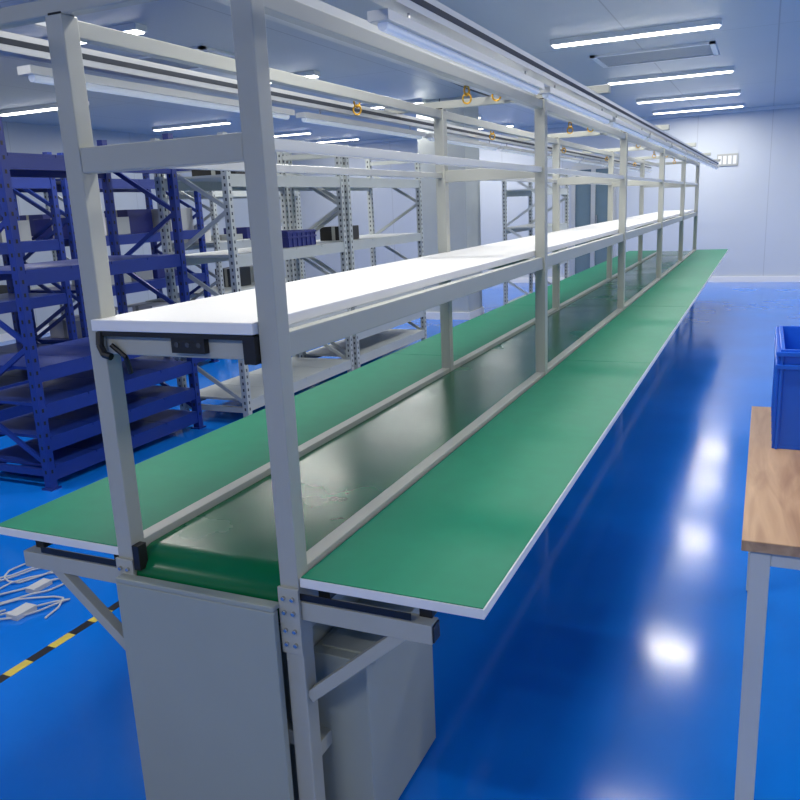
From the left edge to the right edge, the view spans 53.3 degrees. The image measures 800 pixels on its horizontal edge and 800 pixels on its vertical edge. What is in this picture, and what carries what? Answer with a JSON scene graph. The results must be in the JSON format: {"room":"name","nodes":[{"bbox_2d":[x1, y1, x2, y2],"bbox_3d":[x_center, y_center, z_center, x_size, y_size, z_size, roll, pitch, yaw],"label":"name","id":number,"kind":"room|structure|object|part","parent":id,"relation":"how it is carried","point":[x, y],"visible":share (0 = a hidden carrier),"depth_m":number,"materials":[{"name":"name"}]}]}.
{"room":"factory floor","nodes":[
{"label":"factory floor","id":0,"kind":"room"},
{"bbox_2d":[0,121,285,333],"bbox_3d":[-6.269,-1.839,9.178,0.100,2.920,18.950,4,15,24],"label":"wall","id":1,"kind":"structure","parent":0,"point":[19,137],"depth_m":12.48,"materials":[{"name":"white paint"}]},
{"bbox_2d":[0,295,213,341],"bbox_3d":[-6.154,-0.462,9.469,0.030,0.100,18.920,4,15,24],"label":"baseboard","id":2,"kind":"structure","parent":1,"relation":"attached to","point":[3,337],"depth_m":11.04,"materials":[{"name":"white plastic"}]},
{"bbox_2d":[0,282,799,799],"bbox_3d":[0.227,0.027,6.668,14.200,0.100,19.150,4,15,24],"label":"floor","id":3,"kind":"structure","parent":0,"point":[609,664],"depth_m":2.93,"materials":[{"name":"blue paint"}]},
{"bbox_2d":[0,563,69,620],"bbox_3d":[-1.610,0.813,3.498,0.398,0.022,0.630,-4,14,-7],"label":"cables","id":4,"kind":"object","parent":3,"relation":"on","point":[25,609],"visible":0.73,"depth_m":3.40,"materials":[{"name":"white plastic"}]},
{"bbox_2d":[0,192,75,315],"bbox_3d":[-4.256,-1.474,8.825,0.730,2.200,1.830,4,15,24],"label":"storage rack","id":5,"kind":"object","parent":3,"relation":"on","point":[3,288],"visible":0.07,"depth_m":8.97,"materials":[{"name":"metal"}]},
{"bbox_2d":[0,152,77,421],"bbox_3d":[-3.510,-0.824,6.160,0.730,2.120,1.830,4,15,24],"label":"storage rack","id":6,"kind":"object","parent":3,"relation":"on","point":[10,378],"visible":0.46,"depth_m":6.64,"materials":[{"name":"metal"}]},
{"bbox_2d":[0,601,118,682],"bbox_3d":[-0.437,0.432,4.901,0.040,0.001,10.100,4,15,24],"label":"tape","id":7,"kind":"object","parent":3,"relation":"on","point":[31,659],"visible":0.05,"depth_m":3.00,"materials":[{"name":"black plastic"}]},
{"bbox_2d":[0,117,205,491],"bbox_3d":[-2.128,-0.675,5.284,0.680,2.120,1.480,4,15,24],"label":"storage rack","id":8,"kind":"object","parent":3,"relation":"on","point":[64,424],"visible":0.75,"depth_m":5.09,"materials":[{"name":"metal"}]},
{"bbox_2d":[13,153,218,362],"bbox_3d":[-2.735,-1.264,7.838,0.730,2.120,1.830,4,15,24],"label":"storage rack","id":9,"kind":"object","parent":3,"relation":"on","point":[133,225],"visible":0.33,"depth_m":7.61,"materials":[{"name":"metal"}]},
{"bbox_2d":[164,171,305,300],"bbox_3d":[-1.919,-1.727,9.604,0.730,2.120,1.830,4,15,24],"label":"storage rack","id":10,"kind":"object","parent":3,"relation":"on","point":[216,241],"visible":0.26,"depth_m":9.11,"materials":[{"name":"metal"}]},
{"bbox_2d":[150,132,353,417],"bbox_3d":[-1.132,-1.068,6.725,0.680,2.120,1.780,4,15,24],"label":"storage rack","id":11,"kind":"object","parent":3,"relation":"on","point":[247,388],"visible":0.59,"depth_m":6.44,"materials":[{"name":"metal"}]},
{"bbox_2d":[284,145,426,369],"bbox_3d":[-0.386,-1.492,8.341,0.680,2.120,1.780,4,15,24],"label":"storage rack","id":12,"kind":"object","parent":3,"relation":"on","point":[370,344],"visible":0.38,"depth_m":8.08,"materials":[{"name":"metal"}]},
{"bbox_2d":[0,0,727,799],"bbox_3d":[1.819,-1.187,6.832,1.412,2.041,11.800,4,15,24],"label":"workbench","id":13,"kind":"object","parent":3,"relation":"on","point":[282,572],"visible":1,"depth_m":2.09,"materials":[{"name":"green rubber"}]},
{"bbox_2d":[502,168,568,304],"bbox_3d":[1.978,-2.301,11.504,0.630,2.000,1.430,4,15,24],"label":"storage rack","id":14,"kind":"object","parent":3,"relation":"on","point":[506,193],"visible":0.44,"depth_m":11.37,"materials":[{"name":"metal"}]},
{"bbox_2d":[734,406,799,799],"bbox_3d":[1.430,0.562,2.414,0.730,0.750,1.330,4,15,24],"label":"work table","id":15,"kind":"object","parent":3,"relation":"on","point":[771,518],"visible":1,"depth_m":2.01,"materials":[{"name":"brown wood"}]},
{"bbox_3d":[1.430,0.576,2.418,0.690,0.722,1.290,4,15,24],"label":"table frame","id":16,"kind":"part","parent":15,"relation":"part of","materials":[{"name":"grey metal"}]},
{"bbox_2d":[771,326,799,449],"bbox_3d":[1.498,-0.046,2.637,0.479,0.320,0.524,4,15,24],"label":"plastic crate","id":17,"kind":"object","parent":15,"relation":"on","point":[785,404],"visible":1,"depth_m":2.51,"materials":[{"name":"blue plastic"}]},
{"bbox_2d":[0,0,799,143],"bbox_3d":[0.094,-2.905,5.960,14.200,0.100,19.150,4,15,24],"label":"ceiling","id":18,"kind":"structure","parent":0,"point":[760,38],"depth_m":7.69,"materials":[{"name":"paint"}]},
{"bbox_2d":[0,101,89,115],"bbox_3d":[-4.297,-3.495,9.559,1.400,0.055,0.120,4,15,24],"label":"ceiling lamp","id":19,"kind":"object","parent":18,"relation":"attached to","point":[48,107],"depth_m":9.59,"materials":[{"name":"white plastic"}]},
{"bbox_2d":[43,23,146,43],"bbox_3d":[-2.509,-2.729,6.047,1.400,0.055,0.120,4,15,24],"label":"ceiling lamp","id":20,"kind":"object","parent":18,"relation":"attached to","point":[133,28],"depth_m":5.76,"materials":[{"name":"white plastic"}]},
{"bbox_2d":[130,46,234,69],"bbox_3d":[-2.000,-3.035,7.147,1.150,0.020,0.750,4,15,24],"label":"ceiling vent","id":21,"kind":"object","parent":18,"relation":"in","point":[202,48],"depth_m":6.95,"materials":[{"name":"white metal"}]},
{"bbox_2d":[152,119,231,130],"bbox_3d":[-3.155,-4.144,12.032,1.400,0.055,0.120,4,15,24],"label":"ceiling lamp","id":22,"kind":"object","parent":18,"relation":"attached to","point":[226,121],"depth_m":11.97,"materials":[{"name":"white plastic"}]},
{"bbox_2d":[274,130,311,136],"bbox_3d":[-2.197,-4.689,14.107,1.400,0.055,0.120,4,15,24],"label":"ceiling lamp","id":23,"kind":"object","parent":18,"relation":"attached to","point":[303,132],"depth_m":13.91,"materials":[{"name":"white plastic"}]},
{"bbox_2d":[270,70,319,83],"bbox_3d":[-1.470,-3.320,8.300,1.400,0.055,0.120,4,15,24],"label":"ceiling lamp","id":24,"kind":"object","parent":18,"relation":"attached to","point":[313,73],"depth_m":8.00,"materials":[{"name":"white plastic"}]},
{"bbox_2d":[307,137,359,142],"bbox_3d":[-1.442,-5.118,15.741,1.400,0.055,0.120,4,15,24],"label":"ceiling lamp","id":25,"kind":"object","parent":18,"relation":"attached to","point":[346,138],"depth_m":15.60,"materials":[{"name":"white plastic"}]},
{"bbox_2d":[360,99,424,108],"bbox_3d":[-0.328,-3.969,10.772,1.400,0.055,0.120,4,15,24],"label":"ceiling lamp","id":26,"kind":"object","parent":18,"relation":"attached to","point":[417,101],"depth_m":10.51,"materials":[{"name":"white plastic"}]},
{"bbox_2d":[479,123,514,129],"bbox_3d":[1.385,-4.942,14.482,1.400,0.055,0.120,4,15,24],"label":"ceiling lamp","id":27,"kind":"object","parent":18,"relation":"attached to","point":[507,124],"depth_m":14.19,"materials":[{"name":"white plastic"}]},
{"bbox_2d":[550,18,721,47],"bbox_3d":[1.978,-3.106,6.764,1.400,0.055,0.120,4,15,24],"label":"ceiling lamp","id":28,"kind":"object","parent":18,"relation":"attached to","point":[710,23],"depth_m":6.71,"materials":[{"name":"white plastic"}]},
{"bbox_2d":[590,41,718,67],"bbox_3d":[2.546,-3.434,7.944,1.150,0.020,0.750,4,15,24],"label":"ceiling vent","id":29,"kind":"object","parent":18,"relation":"attached to","point":[703,49],"depth_m":7.89,"materials":[{"name":"white metal"}]},
{"bbox_2d":[607,66,734,84],"bbox_3d":[3.120,-3.754,9.237,1.400,0.055,0.120,4,15,24],"label":"ceiling lamp","id":30,"kind":"object","parent":18,"relation":"attached to","point":[722,70],"depth_m":9.18,"materials":[{"name":"white plastic"}]},
{"bbox_2d":[636,90,740,103],"bbox_3d":[4.078,-4.299,11.312,1.400,0.055,0.120,4,15,24],"label":"ceiling lamp","id":31,"kind":"object","parent":18,"relation":"attached to","point":[733,92],"depth_m":11.26,"materials":[{"name":"white plastic"}]},
{"bbox_2d":[652,103,744,114],"bbox_3d":[4.832,-4.728,12.946,1.400,0.055,0.120,4,15,24],"label":"ceiling lamp","id":32,"kind":"object","parent":18,"relation":"attached to","point":[736,105],"depth_m":12.89,"materials":[{"name":"white plastic"}]},
{"bbox_2d":[417,96,483,319],"bbox_3d":[0.706,-2.620,11.102,0.710,2.920,0.640,4,15,24],"label":"wall column","id":33,"kind":"structure","parent":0,"point":[464,197],"depth_m":10.85,"materials":[{"name":"white paint"}]},
{"bbox_2d":[292,107,799,278],"bbox_3d":[4.045,-3.647,14.726,14.200,2.920,0.100,4,15,24],"label":"wall","id":34,"kind":"structure","parent":0,"point":[750,209],"depth_m":14.11,"materials":[{"name":"white paint"}]},
{"bbox_2d":[330,104,799,144],"bbox_3d":[3.953,-5.024,14.327,14.000,0.050,0.040,4,15,24],"label":"trim","id":35,"kind":"structure","parent":34,"relation":"attached to","point":[791,105],"depth_m":13.97,"materials":[{"name":"white metal"}]},
{"bbox_2d":[571,164,615,275],"bbox_3d":[3.598,-3.268,14.883,0.800,2.150,0.098,4,15,24],"label":"door","id":36,"kind":"structure","parent":34,"relation":"in","point":[589,202],"depth_m":14.86,"materials":[{"name":"metal"}]},
{"bbox_2d":[510,276,799,282],"bbox_3d":[4.081,-2.263,14.999,14.000,0.100,0.030,4,15,24],"label":"baseboard","id":37,"kind":"structure","parent":34,"relation":"attached to","point":[713,278],"depth_m":14.09,"materials":[{"name":"white plastic"}]},
{"bbox_2d":[717,153,737,166],"bbox_3d":[5.660,-4.150,13.777,0.340,0.200,0.026,4,15,24],"label":"switch panel","id":38,"kind":"object","parent":34,"relation":"attached to","point":[726,159],"visible":0.89,"depth_m":13.76,"materials":[{"name":"white plastic"}]}
]}

